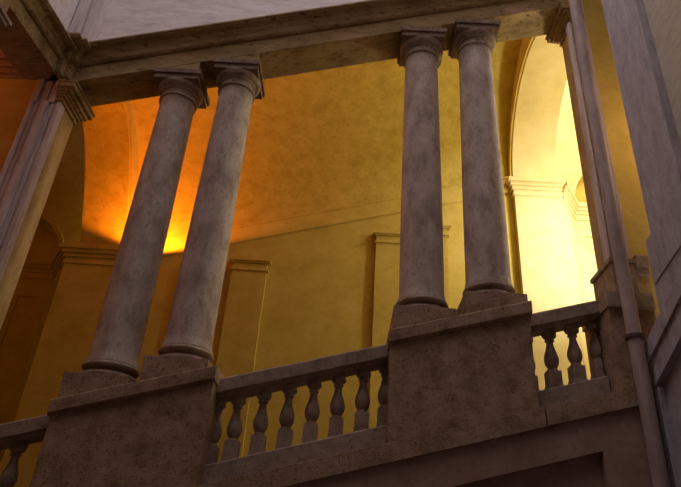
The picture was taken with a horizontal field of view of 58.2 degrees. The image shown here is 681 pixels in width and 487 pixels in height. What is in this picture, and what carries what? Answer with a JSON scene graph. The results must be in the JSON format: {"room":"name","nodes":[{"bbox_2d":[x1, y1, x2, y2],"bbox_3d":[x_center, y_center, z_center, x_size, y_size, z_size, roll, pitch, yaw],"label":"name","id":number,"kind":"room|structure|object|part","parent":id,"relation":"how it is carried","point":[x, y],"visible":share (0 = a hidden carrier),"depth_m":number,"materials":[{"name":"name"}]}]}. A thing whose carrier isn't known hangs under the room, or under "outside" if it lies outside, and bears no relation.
{"room":"palace courtyard","nodes":[
{"label":"palace courtyard","id":0,"kind":"room"},
{"bbox_2d":[0,50,37,171],"bbox_3d":[-6.869,-0.689,8.373,4.700,12.500,0.300,3,-29,2],"label":"wall","id":1,"kind":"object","parent":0,"point":[15,94],"depth_m":8.93,"materials":[{"name":"paint"}]},
{"bbox_2d":[0,267,62,463],"bbox_3d":[-5.984,2.904,11.496,0.600,5.040,1.150,3,-29,2],"label":"wall","id":2,"kind":"structure","parent":0,"point":[41,324],"depth_m":11.77,"materials":[{"name":"paint"}]},
{"bbox_2d":[0,205,82,423],"bbox_3d":[-7.154,1.032,13.086,4.040,9.700,0.390,3,-29,2],"label":"wall","id":3,"kind":"structure","parent":0,"point":[19,327],"depth_m":12.60,"materials":[{"name":"paint"}]},
{"bbox_2d":[18,248,64,282],"bbox_3d":[-7.177,0.411,12.839,3.340,0.460,1.228,3,-29,2],"label":"crown molding","id":4,"kind":"structure","parent":3,"relation":"on","point":[35,270],"depth_m":13.04,"materials":[{"name":"paint"}]},
{"bbox_2d":[41,212,63,250],"bbox_3d":[-7.319,-0.251,13.543,2.720,1.360,0.060,3,-29,2],"label":"trim","id":5,"kind":"structure","parent":3,"relation":"attached to","point":[44,216],"depth_m":13.57,"materials":[{"name":"paint"}]},
{"bbox_2d":[26,221,57,259],"bbox_3d":[-7.335,0.168,13.813,2.700,1.810,0.160,3,-29,2],"label":"wall","id":6,"kind":"structure","parent":0,"point":[44,245],"depth_m":13.80,"materials":[{"name":"paint"}]},
{"bbox_2d":[48,0,79,31],"bbox_3d":[-4.198,-6.955,7.276,0.200,7.301,8.480,3,-29,2],"label":"wall","id":7,"kind":"structure","parent":0,"point":[65,10],"depth_m":9.41,"materials":[{"name":"grey paint"}]},
{"bbox_2d":[0,52,34,79],"bbox_3d":[-5.078,-2.693,9.248,1.400,0.410,0.135,3,-29,2],"label":"trim","id":8,"kind":"structure","parent":7,"relation":"attached to","point":[7,70],"depth_m":9.21,"materials":[{"name":"stone"}]},
{"bbox_2d":[45,121,84,206],"bbox_3d":[-7.049,-3.275,12.423,3.810,2.680,5.360,3,-29,2],"label":"ceiling","id":9,"kind":"structure","parent":0,"point":[67,188],"depth_m":14.16,"materials":[{"name":"paint"}]},
{"bbox_2d":[81,0,354,37],"bbox_3d":[-0.066,-6.493,11.601,7.940,9.384,0.480,3,-29,2],"label":"wall","id":10,"kind":"structure","parent":0,"point":[122,17],"depth_m":9.78,"materials":[{"name":"grey paint"}]},
{"bbox_2d":[68,0,110,41],"bbox_3d":[-3.727,-6.838,11.481,0.460,9.363,0.060,3,-29,2],"label":"pilaster","id":11,"kind":"object","parent":10,"relation":"attached to","point":[93,28],"visible":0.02,"depth_m":9.62,"materials":[{"name":"stone"}]},
{"bbox_2d":[95,0,366,40],"bbox_3d":[0.204,-6.672,11.401,7.410,9.232,0.045,3,-29,2],"label":"trim","id":12,"kind":"structure","parent":10,"relation":"attached to","point":[170,0],"depth_m":9.62,"materials":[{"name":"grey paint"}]},
{"bbox_2d":[130,39,521,238],"bbox_3d":[-0.229,-2.803,12.019,8.000,5.015,4.299,3,-29,2],"label":"ceiling","id":13,"kind":"structure","parent":0,"point":[329,138],"depth_m":13.23,"materials":[{"name":"paint"}]},
{"bbox_2d":[136,193,520,456],"bbox_3d":[-0.549,2.610,11.408,8.000,9.602,0.400,3,-29,2],"label":"wall","id":14,"kind":"structure","parent":0,"point":[318,301],"depth_m":12.03,"materials":[{"name":"paint"}]},
{"bbox_2d":[216,257,271,461],"bbox_3d":[-1.972,2.580,11.105,0.825,5.148,0.155,3,-29,2],"label":"pilaster","id":15,"kind":"object","parent":14,"relation":"attached to","point":[243,310],"visible":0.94,"depth_m":11.66,"materials":[{"name":"paint"}]},
{"bbox_2d":[162,176,509,256],"bbox_3d":[-0.330,-0.527,12.883,8.000,2.669,0.075,3,-29,2],"label":"trim","id":16,"kind":"structure","parent":14,"relation":"attached to","point":[450,195],"depth_m":12.85,"materials":[{"name":"paint"}]},
{"bbox_2d":[369,231,399,427],"bbox_3d":[0.933,2.037,11.410,0.835,5.137,0.155,3,-29,2],"label":"pilaster","id":17,"kind":"object","parent":14,"relation":"attached to","point":[387,255],"visible":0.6,"depth_m":12.00,"materials":[{"name":"paint"}]},
{"bbox_2d":[443,224,450,307],"bbox_3d":[1.719,1.874,11.502,0.810,5.164,0.155,3,-29,2],"label":"pilaster","id":18,"kind":"object","parent":14,"relation":"attached to","point":[446,227],"visible":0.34,"depth_m":12.34,"materials":[{"name":"paint"}]},
{"bbox_2d":[288,404,670,486],"bbox_3d":[-0.746,4.659,5.326,8.300,6.989,0.872,3,-29,2],"label":"wall","id":19,"kind":"structure","parent":0,"point":[609,449],"depth_m":6.21,"materials":[{"name":"paint"}]},
{"bbox_2d":[193,383,656,486],"bbox_3d":[-0.593,2.562,6.515,8.300,2.554,0.995,3,-29,2],"label":"trim","id":20,"kind":"structure","parent":19,"relation":"attached to","point":[390,452],"depth_m":6.25,"materials":[{"name":"stone"}]},
{"bbox_2d":[30,365,223,486],"bbox_3d":[-2.252,2.248,6.685,1.705,1.726,0.910,3,-29,2],"label":"pedestal","id":21,"kind":"object","parent":20,"relation":"on","point":[153,432],"visible":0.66,"depth_m":6.37,"materials":[{"name":"stone"}]},
{"bbox_2d":[57,62,209,397],"bbox_3d":[-2.536,-0.351,8.132,0.730,5.125,0.730,3,-29,2],"label":"column","id":22,"kind":"structure","parent":21,"relation":"on","point":[112,360],"depth_m":7.70,"materials":[{"name":"stone"}]},
{"bbox_2d":[139,53,264,380],"bbox_3d":[-1.685,-0.512,8.223,0.730,5.125,0.730,3,-29,2],"label":"column","id":23,"kind":"structure","parent":21,"relation":"on","point":[188,341],"depth_m":7.79,"materials":[{"name":"stone"}]},
{"bbox_2d":[202,425,386,483],"bbox_3d":[-0.472,2.342,6.635,1.900,0.792,0.340,3,-29,2],"label":"base rail","id":24,"kind":"object","parent":20,"relation":"on","point":[307,451],"visible":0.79,"depth_m":6.50,"materials":[{"name":"stone"}]},
{"bbox_2d":[207,398,225,463],"bbox_3d":[-1.360,2.092,6.773,0.090,0.740,0.172,3,-29,2],"label":"baluster","id":25,"kind":"object","parent":24,"relation":"on","point":[214,450],"visible":0.9,"depth_m":6.71,"materials":[{"name":"stone"}]},
{"bbox_2d":[216,344,388,401],"bbox_3d":[-0.412,1.516,7.095,1.900,0.737,0.410,3,-29,2],"label":"handrail","id":26,"kind":"object","parent":25,"relation":"on","point":[275,378],"visible":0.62,"depth_m":6.94,"materials":[{"name":"stone"}]},
{"bbox_2d":[220,393,245,461],"bbox_3d":[-1.175,2.057,6.793,0.172,0.763,0.172,3,-29,2],"label":"baluster","id":27,"kind":"object","parent":24,"relation":"on","point":[231,449],"visible":0.97,"depth_m":6.72,"materials":[{"name":"stone"}]},
{"bbox_2d":[248,388,271,454],"bbox_3d":[-0.888,2.003,6.823,0.172,0.763,0.172,3,-29,2],"label":"baluster","id":28,"kind":"object","parent":24,"relation":"on","point":[258,440],"visible":0.93,"depth_m":6.75,"materials":[{"name":"stone"}]},
{"bbox_2d":[275,383,296,448],"bbox_3d":[-0.599,1.948,6.854,0.172,0.763,0.172,3,-29,2],"label":"baluster","id":29,"kind":"object","parent":24,"relation":"on","point":[287,416],"visible":0.94,"depth_m":6.78,"materials":[{"name":"stone"}]},
{"bbox_2d":[301,377,321,443],"bbox_3d":[-0.318,1.895,6.884,0.172,0.763,0.172,3,-29,2],"label":"baluster","id":30,"kind":"object","parent":24,"relation":"on","point":[312,410],"visible":0.96,"depth_m":6.81,"materials":[{"name":"stone"}]},
{"bbox_2d":[327,372,345,437],"bbox_3d":[-0.035,1.841,6.914,0.172,0.763,0.172,3,-29,2],"label":"baluster","id":31,"kind":"object","parent":24,"relation":"on","point":[337,405],"visible":0.96,"depth_m":6.84,"materials":[{"name":"stone"}]},
{"bbox_2d":[353,367,370,431],"bbox_3d":[0.249,1.788,6.944,0.172,0.763,0.172,3,-29,2],"label":"baluster","id":32,"kind":"object","parent":24,"relation":"on","point":[362,400],"visible":0.94,"depth_m":6.87,"materials":[{"name":"stone"}]},
{"bbox_2d":[376,363,387,426],"bbox_3d":[0.472,1.744,6.969,0.100,0.747,0.172,3,-29,2],"label":"baluster","id":33,"kind":"object","parent":24,"relation":"on","point":[382,393],"visible":0.95,"depth_m":6.90,"materials":[{"name":"stone"}]},
{"bbox_2d":[386,301,538,442],"bbox_3d":[1.335,1.570,7.066,1.635,1.706,0.910,3,-29,2],"label":"pedestal","id":34,"kind":"object","parent":20,"relation":"on","point":[470,368],"visible":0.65,"depth_m":6.71,"materials":[{"name":"stone"}]},
{"bbox_2d":[389,25,456,329],"bbox_3d":[1.127,-1.043,8.522,0.730,5.125,0.730,3,-29,2],"label":"column","id":35,"kind":"structure","parent":34,"relation":"on","point":[421,299],"depth_m":8.11,"materials":[{"name":"stone"}]},
{"bbox_2d":[448,17,527,315],"bbox_3d":[1.975,-1.203,8.612,0.730,5.125,0.730,3,-29,2],"label":"column","id":36,"kind":"structure","parent":34,"relation":"on","point":[488,285],"depth_m":8.20,"materials":[{"name":"stone"}]},
{"bbox_2d":[46,0,568,106],"bbox_3d":[-0.283,-3.292,9.524,7.894,2.750,0.995,3,-29,2],"label":"entablature","id":37,"kind":"object","parent":36,"relation":"on","point":[118,69],"visible":0.65,"depth_m":9.39,"materials":[{"name":"stone"}]},
{"bbox_3d":[-0.163,-3.352,9.683,7.670,2.476,0.775,3,-29,2],"label":"cornice","id":38,"kind":"part","parent":37,"relation":"part of","materials":[{"name":"stone"}]},
{"bbox_2d":[538,376,610,407],"bbox_3d":[2.566,1.768,6.958,0.890,0.506,0.340,3,-29,2],"label":"base rail","id":39,"kind":"object","parent":20,"relation":"on","point":[596,386],"visible":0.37,"depth_m":6.83,"materials":[{"name":"stone"}]},
{"bbox_2d":[531,333,539,390],"bbox_3d":[2.211,1.417,7.153,0.130,0.751,0.172,3,-29,2],"label":"baluster","id":40,"kind":"object","parent":39,"relation":"on","point":[537,384],"visible":0.04,"depth_m":6.99,"materials":[{"name":"stone"}]},
{"bbox_2d":[530,300,598,336],"bbox_3d":[2.626,0.942,7.418,0.890,0.451,0.410,3,-29,2],"label":"handrail","id":41,"kind":"object","parent":40,"relation":"on","point":[558,318],"visible":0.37,"depth_m":7.26,"materials":[{"name":"stone"}]},
{"bbox_2d":[541,328,563,388],"bbox_3d":[2.474,1.367,7.181,0.172,0.763,0.172,3,-29,2],"label":"baluster","id":42,"kind":"object","parent":39,"relation":"on","point":[553,378],"visible":0.94,"depth_m":7.11,"materials":[{"name":"stone"}]},
{"bbox_2d":[563,323,587,383],"bbox_3d":[2.759,1.314,7.211,0.172,0.763,0.172,3,-29,2],"label":"baluster","id":43,"kind":"object","parent":39,"relation":"on","point":[576,371],"visible":0.94,"depth_m":7.14,"materials":[{"name":"stone"}]},
{"bbox_2d":[585,319,604,378],"bbox_3d":[2.995,1.267,7.237,0.103,0.748,0.172,3,-29,2],"label":"baluster","id":44,"kind":"object","parent":39,"relation":"on","point":[596,366],"visible":0.94,"depth_m":7.17,"materials":[{"name":"stone"}]},
{"bbox_2d":[582,291,655,391],"bbox_3d":[3.319,1.280,7.204,0.545,1.180,0.845,3,-29,2],"label":"pedestal","id":45,"kind":"object","parent":20,"relation":"on","point":[611,331],"visible":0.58,"depth_m":7.00,"materials":[{"name":"stone"}]},
{"bbox_2d":[545,0,639,299],"bbox_3d":[3.739,-4.806,10.616,0.420,12.800,0.778,3,-29,2],"label":"pier","id":46,"kind":"object","parent":45,"relation":"on","point":[561,31],"visible":0.6,"depth_m":8.46,"materials":[{"name":"stone"}]},
{"bbox_3d":[-4.522,2.698,6.406,0.520,1.080,0.845,3,-29,2],"label":"pedestal","id":47,"kind":"object","parent":20,"relation":"on","visible":0},
{"bbox_2d":[0,79,95,329],"bbox_3d":[-4.281,-0.169,8.025,0.695,5.522,0.778,3,-29,2],"label":"pier","id":48,"kind":"object","parent":47,"relation":"on","point":[28,172],"visible":0.91,"depth_m":8.28,"materials":[{"name":"stone"}]},
{"bbox_3d":[-3.708,2.953,6.291,1.140,0.577,0.340,3,-29,2],"label":"base rail","id":49,"kind":"object","parent":20,"relation":"on","visible":0},
{"bbox_2d":[0,440,28,486],"bbox_3d":[-3.545,2.505,6.541,0.172,0.763,0.172,3,-29,2],"label":"baluster","id":50,"kind":"object","parent":49,"relation":"on","point":[9,476],"visible":1,"depth_m":6.57,"materials":[{"name":"stone"}]},
{"bbox_2d":[0,414,49,449],"bbox_3d":[-3.648,2.127,6.751,1.140,0.522,0.410,3,-29,2],"label":"handrail","id":51,"kind":"object","parent":50,"relation":"on","point":[32,430],"visible":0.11,"depth_m":6.61,"materials":[{"name":"stone"}]},
{"bbox_2d":[569,0,669,486],"bbox_3d":[3.534,-2.932,8.964,0.196,17.500,0.196,3,-29,2],"label":"drainpipe","id":52,"kind":"object","parent":19,"relation":"attached to","point":[634,336],"visible":1,"depth_m":7.09,"materials":[{"name":"metal"}]},
{"bbox_2d":[556,80,578,154],"bbox_3d":[6.753,-4.439,13.086,4.010,2.680,5.360,3,-29,2],"label":"ceiling","id":53,"kind":"structure","parent":0,"point":[566,143],"depth_m":14.88,"materials":[{"name":"beige paint"}]},
{"bbox_2d":[556,154,596,301],"bbox_3d":[6.418,-0.145,13.756,4.240,9.700,0.390,3,-29,2],"label":"wall","id":54,"kind":"structure","parent":0,"point":[587,253],"depth_m":13.57,"materials":[{"name":"beige paint"}]},
{"bbox_2d":[562,181,589,222],"bbox_3d":[6.495,-0.759,13.508,3.540,0.460,1.224,3,-29,2],"label":"crown molding","id":55,"kind":"structure","parent":54,"relation":"on","point":[578,210],"depth_m":13.65,"materials":[{"name":"beige paint"}]},
{"bbox_2d":[571,169,581,194],"bbox_3d":[6.736,-1.454,14.227,2.960,1.480,0.060,3,-29,2],"label":"trim","id":56,"kind":"structure","parent":54,"relation":"attached to","point":[579,175],"depth_m":14.20,"materials":[{"name":"beige paint"}]},
{"bbox_2d":[563,201,590,379],"bbox_3d":[4.835,1.573,12.248,0.560,5.040,1.150,3,-29,2],"label":"wall","id":57,"kind":"structure","parent":0,"point":[580,291],"depth_m":12.66,"materials":[{"name":"beige paint"}]},
{"bbox_2d":[575,179,586,202],"bbox_3d":[6.721,-1.034,14.498,2.940,1.930,0.160,3,-29,2],"label":"wall","id":58,"kind":"structure","parent":0,"point":[580,195],"depth_m":14.50,"materials":[{"name":"paint"}]},
{"bbox_2d":[582,0,659,317],"bbox_3d":[6.144,-2.370,9.323,4.770,18.000,0.300,3,-29,2],"label":"wall pier","id":59,"kind":"object","parent":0,"point":[636,224],"depth_m":8.67,"materials":[{"name":"paint"}]},
{"bbox_2d":[633,255,656,319],"bbox_3d":[3.697,0.979,7.232,0.155,1.860,0.090,3,-29,2],"label":"pier base","id":60,"kind":"object","parent":59,"relation":"attached to","point":[641,263],"visible":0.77,"depth_m":7.56,"materials":[{"name":"stone"}]},
{"bbox_2d":[643,0,680,143],"bbox_3d":[4.375,-6.871,6.620,0.640,13.000,7.400,3,-29,2],"label":"wall","id":61,"kind":"structure","parent":0,"point":[664,16],"depth_m":7.08,"materials":[{"name":"beige paint"}]},
{"bbox_2d":[601,0,680,232],"bbox_3d":[4.104,-5.571,9.673,0.260,12.337,0.800,3,-29,2],"label":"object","id":62,"kind":"object","parent":61,"relation":"attached to","point":[656,146],"visible":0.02,"depth_m":7.41,"materials":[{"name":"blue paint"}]},
{"bbox_2d":[650,248,680,486],"bbox_3d":[3.581,1.122,2.362,0.680,10.826,7.740,3,-29,2],"label":"wall","id":63,"kind":"structure","parent":0,"point":[665,364],"depth_m":6.28,"materials":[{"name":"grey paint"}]},
{"bbox_2d":[644,269,680,362],"bbox_3d":[3.698,-2.088,4.127,0.510,3.508,7.700,3,-29,2],"label":"trim","id":64,"kind":"structure","parent":63,"relation":"attached to","point":[673,300],"depth_m":6.34,"materials":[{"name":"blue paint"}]},
{"bbox_2d":[646,183,680,283],"bbox_3d":[3.791,-2.209,4.011,0.530,2.020,7.380,3,-29,2],"label":"trim","id":65,"kind":"structure","parent":63,"relation":"on","point":[663,243],"depth_m":6.55,"materials":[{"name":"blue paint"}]},
{"bbox_3d":[-6.969,4.298,8.629,4.440,0.300,5.000,3,-29,2],"label":"floor","id":66,"kind":"structure","parent":0,"visible":0},
{"bbox_2d":[0,101,137,486],"bbox_3d":[-4.981,-0.170,10.645,1.380,9.700,4.430,3,-29,2],"label":"wall","id":67,"kind":"structure","parent":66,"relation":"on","point":[111,146],"depth_m":12.13,"materials":[{"name":"paint"}]},
{"bbox_3d":[-4.956,0.375,12.485,1.380,0.460,0.685,3,-29,2],"label":"impost cornice","id":68,"kind":"part","parent":67,"relation":"part of","materials":[{"name":"paint"}]},
{"bbox_3d":[5.606,3.065,9.329,4.640,0.300,5.000,3,-29,2],"label":"floor","id":69,"kind":"structure","parent":0,"visible":0},
{"bbox_2d":[506,35,584,389],"bbox_3d":[4.136,-1.594,11.451,1.151,9.700,4.436,3,-29,2],"label":"arch","id":70,"kind":"object","parent":69,"relation":"on","point":[544,259],"visible":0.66,"depth_m":12.83,"materials":[{"name":"beige paint"}]},
{"bbox_3d":[4.161,-1.050,13.291,1.151,0.460,0.691,3,-29,2],"label":"impost cornice","id":71,"kind":"part","parent":70,"relation":"part of","materials":[{"name":"beige paint"}]},
{"bbox_3d":[-4.882,2.852,1.390,0.560,5.795,7.740,3,-29,2],"label":"wall","id":72,"kind":"structure","parent":0,"visible":0},
{"bbox_2d":[0,0,11,26],"bbox_3d":[-4.539,-0.786,6.049,0.720,5.278,0.720,3,-29,2],"label":"column","id":73,"kind":"structure","parent":72,"relation":"on","point":[5,21],"depth_m":7.41,"materials":[{"name":"stone"}]},
{"bbox_2d":[0,0,76,79],"bbox_3d":[-4.271,-4.070,5.463,0.764,1.410,7.719,3,-29,2],"label":"entablature","id":74,"kind":"object","parent":73,"relation":"on","point":[36,39],"visible":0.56,"depth_m":8.33,"materials":[{"name":"stone"}]},
{"bbox_3d":[-4.263,-4.170,5.518,0.764,1.180,7.719,3,-29,2],"label":"cornice","id":75,"kind":"part","parent":74,"relation":"part of","materials":[{"name":"stone"}]}
]}

